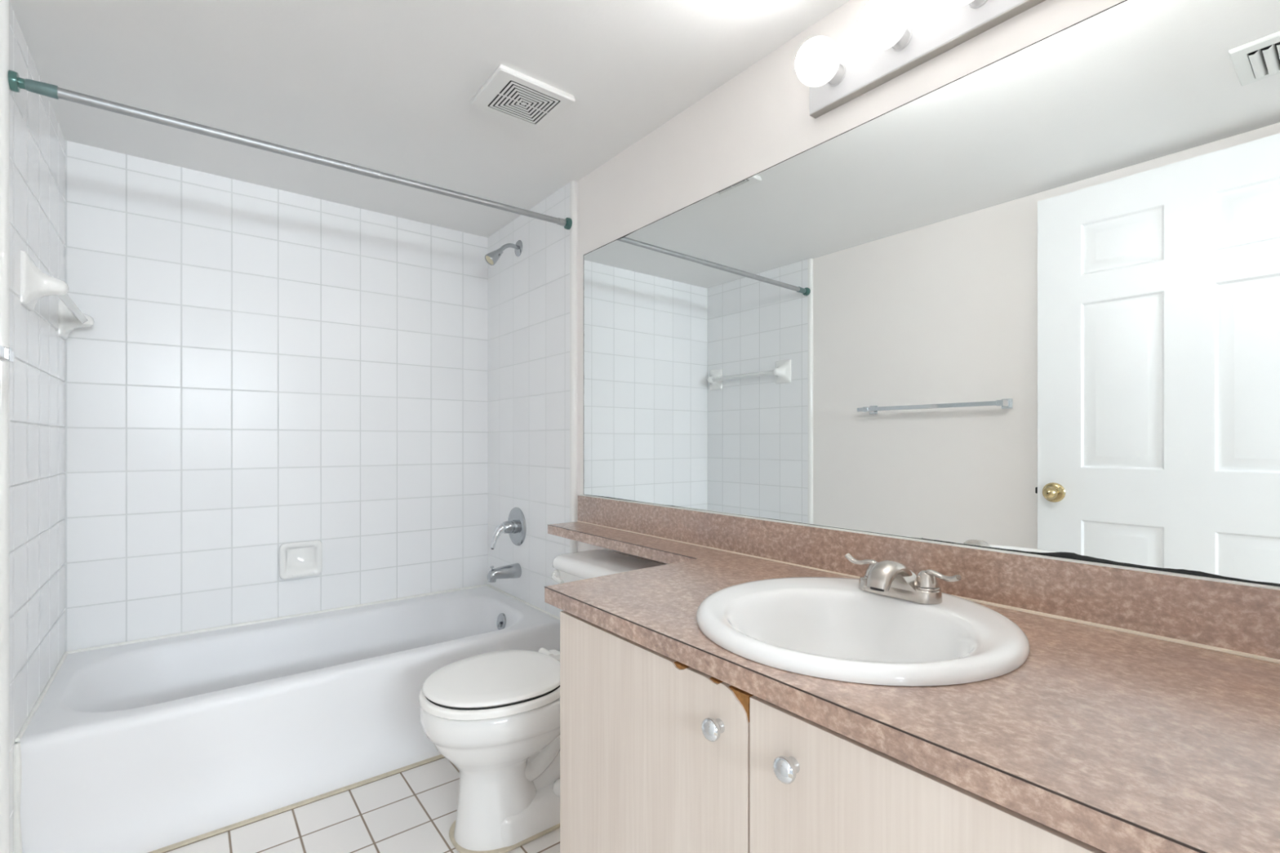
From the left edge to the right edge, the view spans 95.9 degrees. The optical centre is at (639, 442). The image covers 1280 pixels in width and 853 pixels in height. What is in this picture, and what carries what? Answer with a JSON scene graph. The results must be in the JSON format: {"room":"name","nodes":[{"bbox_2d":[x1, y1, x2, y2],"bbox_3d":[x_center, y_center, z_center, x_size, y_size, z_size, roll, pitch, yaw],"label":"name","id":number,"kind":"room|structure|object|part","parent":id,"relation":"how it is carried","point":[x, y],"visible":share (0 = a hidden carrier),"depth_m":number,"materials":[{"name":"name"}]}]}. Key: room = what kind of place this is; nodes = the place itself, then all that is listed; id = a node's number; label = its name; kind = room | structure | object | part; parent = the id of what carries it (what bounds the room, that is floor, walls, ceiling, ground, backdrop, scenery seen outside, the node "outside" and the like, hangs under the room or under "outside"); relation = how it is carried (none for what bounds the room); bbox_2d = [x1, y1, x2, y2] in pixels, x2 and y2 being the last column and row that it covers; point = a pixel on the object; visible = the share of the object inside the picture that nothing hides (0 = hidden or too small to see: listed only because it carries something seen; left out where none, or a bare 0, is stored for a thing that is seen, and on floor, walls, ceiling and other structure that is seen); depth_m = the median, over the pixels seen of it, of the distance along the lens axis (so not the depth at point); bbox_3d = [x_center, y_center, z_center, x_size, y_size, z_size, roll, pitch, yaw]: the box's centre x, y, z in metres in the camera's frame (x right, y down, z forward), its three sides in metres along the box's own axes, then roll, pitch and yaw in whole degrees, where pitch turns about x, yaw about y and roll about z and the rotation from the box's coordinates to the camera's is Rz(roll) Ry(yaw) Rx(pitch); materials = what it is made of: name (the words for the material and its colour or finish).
{"room":"bathroom","nodes":[
{"label":"bathroom","id":0,"kind":"room"},
{"bbox_2d":[0,0,65,852],"bbox_3d":[-1.124,0.032,0.818,0.118,2.096,2.975,0,0,-38],"label":"wall","id":1,"kind":"structure","parent":0,"point":[33,141],"depth_m":1.47,"materials":[{"name":"white tile"}]},
{"bbox_3d":[-1.452,0.032,1.316,0.018,2.096,0.021,0,0,-38],"label":"bullnose trim","id":2,"kind":"part","parent":1,"relation":"part of","materials":[{"name":"white tile"}]},
{"bbox_2d":[0,345,13,362],"bbox_3d":[-1.019,-0.162,0.817,0.082,0.042,0.670,0,0,-38],"label":"chrome towel bar","id":3,"kind":"object","parent":1,"relation":"attached to","point":[6,354],"visible":1,"depth_m":1.06,"materials":[{"name":"silver metal"}]},
{"bbox_2d":[20,250,93,339],"bbox_3d":[-1.690,-0.406,1.695,0.078,0.132,0.646,0,0,-38],"label":"towel bar","id":4,"kind":"object","parent":1,"relation":"attached to","point":[35,284],"visible":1,"depth_m":1.48,"materials":[{"name":"white ceramic"}]},
{"bbox_2d":[8,70,572,230],"bbox_3d":[-0.866,-0.844,1.797,1.499,0.064,0.045,0,0,-38],"label":"shower curtain rod","id":5,"kind":"object","parent":1,"relation":"attached to","point":[16,83],"visible":1,"depth_m":1.60,"materials":[{"name":"metal"}]},
{"bbox_2d":[65,140,487,651],"bbox_3d":[-1.377,0.032,2.448,1.537,2.096,0.100,0,0,-38],"label":"wall","id":6,"kind":"structure","parent":0,"point":[259,369],"depth_m":2.28,"materials":[{"name":"white tile"}]},
{"bbox_2d":[279,540,322,579],"bbox_3d":[-1.383,0.477,2.353,0.150,0.144,0.041,0,0,-38],"label":"soap dish","id":7,"kind":"object","parent":6,"relation":"attached to","point":[304,558],"visible":1,"depth_m":2.35,"materials":[{"name":"white ceramic"}]},
{"bbox_2d":[163,757,559,852],"bbox_3d":[-0.488,1.130,1.318,1.737,0.100,2.975,0,0,-38],"label":"floor","id":8,"kind":"structure","parent":0,"point":[414,810],"depth_m":1.63,"materials":[{"name":"white tile"}]},
{"bbox_2d":[13,584,559,852],"bbox_3d":[-1.112,0.890,2.108,1.504,0.379,0.756,0,0,-38],"label":"bathtub","id":9,"kind":"object","parent":8,"relation":"on","point":[165,743],"visible":0.85,"depth_m":1.75,"materials":[{"name":"white ceramic"}]},
{"bbox_3d":[-0.599,0.778,2.500,0.028,0.072,0.072,0,0,-38],"label":"overflow plate","id":10,"kind":"part","parent":9,"relation":"part of","materials":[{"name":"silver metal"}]},
{"bbox_2d":[418,549,664,852],"bbox_3d":[-0.287,0.730,1.708,0.701,0.698,0.430,0,0,-38],"label":"toilet","id":11,"kind":"object","parent":8,"relation":"on","point":[495,716],"visible":0.7,"depth_m":1.53,"materials":[{"name":"white ceramic"}]},
{"bbox_3d":[-0.405,0.681,1.615,0.401,0.024,0.366,0,0,-38],"label":"seat","id":12,"kind":"part","parent":11,"relation":"part of","materials":[{"name":"white plastic"}]},
{"bbox_3d":[-0.338,0.883,1.668,0.570,0.392,0.362,0,0,-38],"label":"bowl","id":13,"kind":"part","parent":11,"relation":"part of","materials":[{"name":"white ceramic"}]},
{"bbox_3d":[-0.404,0.656,1.617,0.389,0.019,0.354,0,0,-38],"label":"lid","id":14,"kind":"part","parent":11,"relation":"part of","materials":[{"name":"white plastic"}]},
{"bbox_3d":[-0.283,0.445,1.925,0.020,0.036,0.036,0,0,-38],"label":"flush lever","id":15,"kind":"part","parent":11,"relation":"part of","materials":[{"name":"white ceramic"}]},
{"bbox_3d":[-0.273,0.450,1.888,0.020,0.023,0.077,0,0,-31],"label":"lever arm","id":16,"kind":"part","parent":11,"relation":"part of","materials":[{"name":"white ceramic"}]},
{"bbox_3d":[-0.093,0.559,1.861,0.202,0.269,0.406,0,0,-38],"label":"tank","id":17,"kind":"part","parent":11,"relation":"part of","materials":[{"name":"white ceramic"}]},
{"bbox_3d":[-0.098,0.403,1.858,0.218,0.044,0.430,0,0,-38],"label":"tank lid","id":18,"kind":"part","parent":11,"relation":"part of","materials":[{"name":"white ceramic"}]},
{"bbox_2d":[560,610,1106,852],"bbox_3d":[0.386,0.709,0.942,0.621,0.743,1.058,0,0,-38],"label":"vanity cabinet","id":19,"kind":"object","parent":8,"relation":"on","point":[660,753],"visible":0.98,"depth_m":0.83,"materials":[{"name":"beige wood"}]},
{"bbox_3d":[-0.002,0.660,0.992,0.018,0.629,0.502,0,0,-38],"label":"door","id":20,"kind":"part","parent":19,"relation":"part of","materials":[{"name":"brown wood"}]},
{"bbox_3d":[0.103,0.408,0.822,0.028,0.032,0.032,0,0,-38],"label":"knob","id":21,"kind":"part","parent":19,"relation":"part of","materials":[{"name":"silver metal"}]},
{"bbox_3d":[0.183,0.408,0.721,0.028,0.032,0.032,0,0,-38],"label":"knob","id":22,"kind":"part","parent":19,"relation":"part of","materials":[{"name":"silver metal"}]},
{"bbox_2d":[544,494,1279,852],"bbox_3d":[0.129,0.269,1.285,0.607,0.135,1.916,0,0,-38],"label":"countertop","id":23,"kind":"structure","parent":19,"relation":"on","point":[1141,714],"depth_m":0.74,"materials":[{"name":"brown laminate"}]},
{"bbox_2d":[696,577,1030,686],"bbox_3d":[0.351,0.360,0.970,0.521,0.156,0.503,0,0,-38],"label":"sink","id":24,"kind":"object","parent":23,"relation":"in","point":[828,628],"visible":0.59,"depth_m":1.00,"materials":[{"name":"white ceramic"}]},
{"bbox_2d":[844,553,961,604],"bbox_3d":[0.483,0.251,1.078,0.178,0.067,0.146,0,0,13],"label":"faucet","id":25,"kind":"object","parent":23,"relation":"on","point":[886,578],"visible":1,"depth_m":1.03,"materials":[{"name":"silver metal"}]},
{"bbox_3d":[0.439,0.236,1.138,0.071,0.026,0.018,0,0,44],"label":"lever","id":26,"kind":"part","parent":25,"relation":"part of","materials":[{"name":"silver metal"}]},
{"bbox_3d":[0.459,0.250,1.120,0.047,0.034,0.047,0,0,-38],"label":"handle","id":27,"kind":"part","parent":25,"relation":"part of","materials":[{"name":"silver metal"}]},
{"bbox_3d":[0.460,0.245,1.061,0.114,0.053,0.104,0,0,-38],"label":"spout","id":28,"kind":"part","parent":25,"relation":"part of","materials":[{"name":"silver metal"}]},
{"bbox_3d":[0.518,0.250,1.044,0.047,0.034,0.047,0,0,-38],"label":"handle","id":29,"kind":"part","parent":25,"relation":"part of","materials":[{"name":"silver metal"}]},
{"bbox_3d":[0.531,0.239,1.021,0.018,0.021,0.070,0,0,-30],"label":"lever","id":30,"kind":"part","parent":25,"relation":"part of","materials":[{"name":"silver metal"}]},
{"bbox_3d":[0.326,0.661,0.576,0.018,0.628,0.549,0,0,-38],"label":"door","id":31,"kind":"part","parent":19,"relation":"part of","materials":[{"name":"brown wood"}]},
{"bbox_2d":[9,0,849,237],"bbox_3d":[-0.488,-1.066,1.318,1.737,0.100,2.975,0,0,-38],"label":"ceiling","id":32,"kind":"structure","parent":0,"point":[388,86],"depth_m":1.60,"materials":[{"name":"paint"}]},
{"bbox_2d":[470,64,575,130],"bbox_3d":[-0.346,-1.007,1.702,0.239,0.018,0.210,0,0,-38],"label":"exhaust fan","id":33,"kind":"object","parent":32,"relation":"attached to","point":[508,93],"visible":1,"depth_m":1.68,"materials":[{"name":"white plastic"}]},
{"bbox_2d":[488,81,558,123],"bbox_3d":[-0.343,-0.999,1.705,0.160,0.001,0.150,0,0,-38],"label":"grille","id":34,"kind":"object","parent":33,"relation":"attached to","point":[520,101],"depth_m":1.70,"materials":[{"name":"white plastic"}]},
{"bbox_2d":[487,0,1279,617],"bbox_3d":[0.147,0.032,1.818,0.120,2.096,2.975,0,0,-38],"label":"wall","id":35,"kind":"structure","parent":0,"point":[759,119],"depth_m":2.23,"materials":[{"name":"white paint"}]},
{"bbox_2d":[484,240,522,266],"bbox_3d":[-0.608,-0.841,2.553,0.160,0.137,0.072,0,0,-38],"label":"shower","id":36,"kind":"object","parent":35,"relation":"attached to","point":[491,258],"visible":1,"depth_m":2.54,"materials":[{"name":"silver metal"}]},
{"bbox_3d":[-0.585,-0.861,2.571,0.100,0.054,0.018,0,0,-38],"label":"shower arm","id":37,"kind":"part","parent":36,"relation":"part of","materials":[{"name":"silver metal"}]},
{"bbox_2d":[487,563,521,582],"bbox_3d":[-0.607,0.579,2.564,0.144,0.071,0.066,0,0,-38],"label":"tub spout","id":38,"kind":"object","parent":35,"relation":"attached to","point":[512,571],"visible":1,"depth_m":2.55,"materials":[{"name":"silver metal"}]},
{"bbox_2d":[490,506,526,549],"bbox_3d":[-0.607,0.384,2.574,0.131,0.176,0.173,0,0,-38],"label":"shower valve","id":39,"kind":"object","parent":35,"relation":"attached to","point":[515,526],"visible":1,"depth_m":2.57,"materials":[{"name":"silver metal"}]},
{"bbox_3d":[-0.626,0.415,2.557,0.078,0.106,0.043,0,0,-38],"label":"lever","id":40,"kind":"part","parent":39,"relation":"part of","materials":[{"name":"silver metal"}]},
{"bbox_3d":[-0.260,0.032,2.254,0.020,2.096,0.021,0,0,-38],"label":"bullnose trim","id":41,"kind":"part","parent":35,"relation":"part of","materials":[{"name":"white tile"}]},
{"bbox_2d":[795,0,1045,118],"bbox_3d":[0.556,-0.837,1.116,0.148,0.105,0.610,0,0,-38],"label":"vanity light","id":42,"kind":"object","parent":35,"relation":"attached to","point":[895,41],"visible":1,"depth_m":1.18,"materials":[{"name":"white metal"}]},
{"bbox_2d":[795,35,845,87],"bbox_3d":[0.404,-0.842,1.288,0.123,0.095,0.095,0,0,-38],"label":"bulb","id":43,"kind":"object","parent":42,"relation":"attached to","point":[820,63],"depth_m":1.25,"materials":[{"name":"white glass"}]},
{"bbox_2d":[857,0,912,51],"bbox_3d":[0.499,-0.842,1.168,0.123,0.095,0.095,0,0,-38],"label":"bulb","id":44,"kind":"object","parent":42,"relation":"attached to","point":[883,25],"depth_m":1.14,"materials":[{"name":"white glass"}]},
{"bbox_2d":[938,0,987,8],"bbox_3d":[0.593,-0.842,1.048,0.123,0.095,0.095,0,0,-38],"label":"bulb","id":45,"kind":"object","parent":42,"relation":"attached to","point":[951,4],"depth_m":1.08,"materials":[{"name":"white glass"}]},
{"bbox_2d":[577,495,1279,659],"bbox_3d":[0.360,0.254,1.467,0.018,0.100,1.916,0,0,-38],"label":"backsplash","id":46,"kind":"structure","parent":35,"relation":"attached to","point":[1245,619],"depth_m":1.04,"materials":[{"name":"brown laminate"}]},
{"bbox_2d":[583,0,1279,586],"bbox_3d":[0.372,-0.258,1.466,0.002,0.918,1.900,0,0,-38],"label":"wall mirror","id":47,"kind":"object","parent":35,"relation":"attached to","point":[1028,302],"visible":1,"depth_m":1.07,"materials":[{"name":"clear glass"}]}
]}

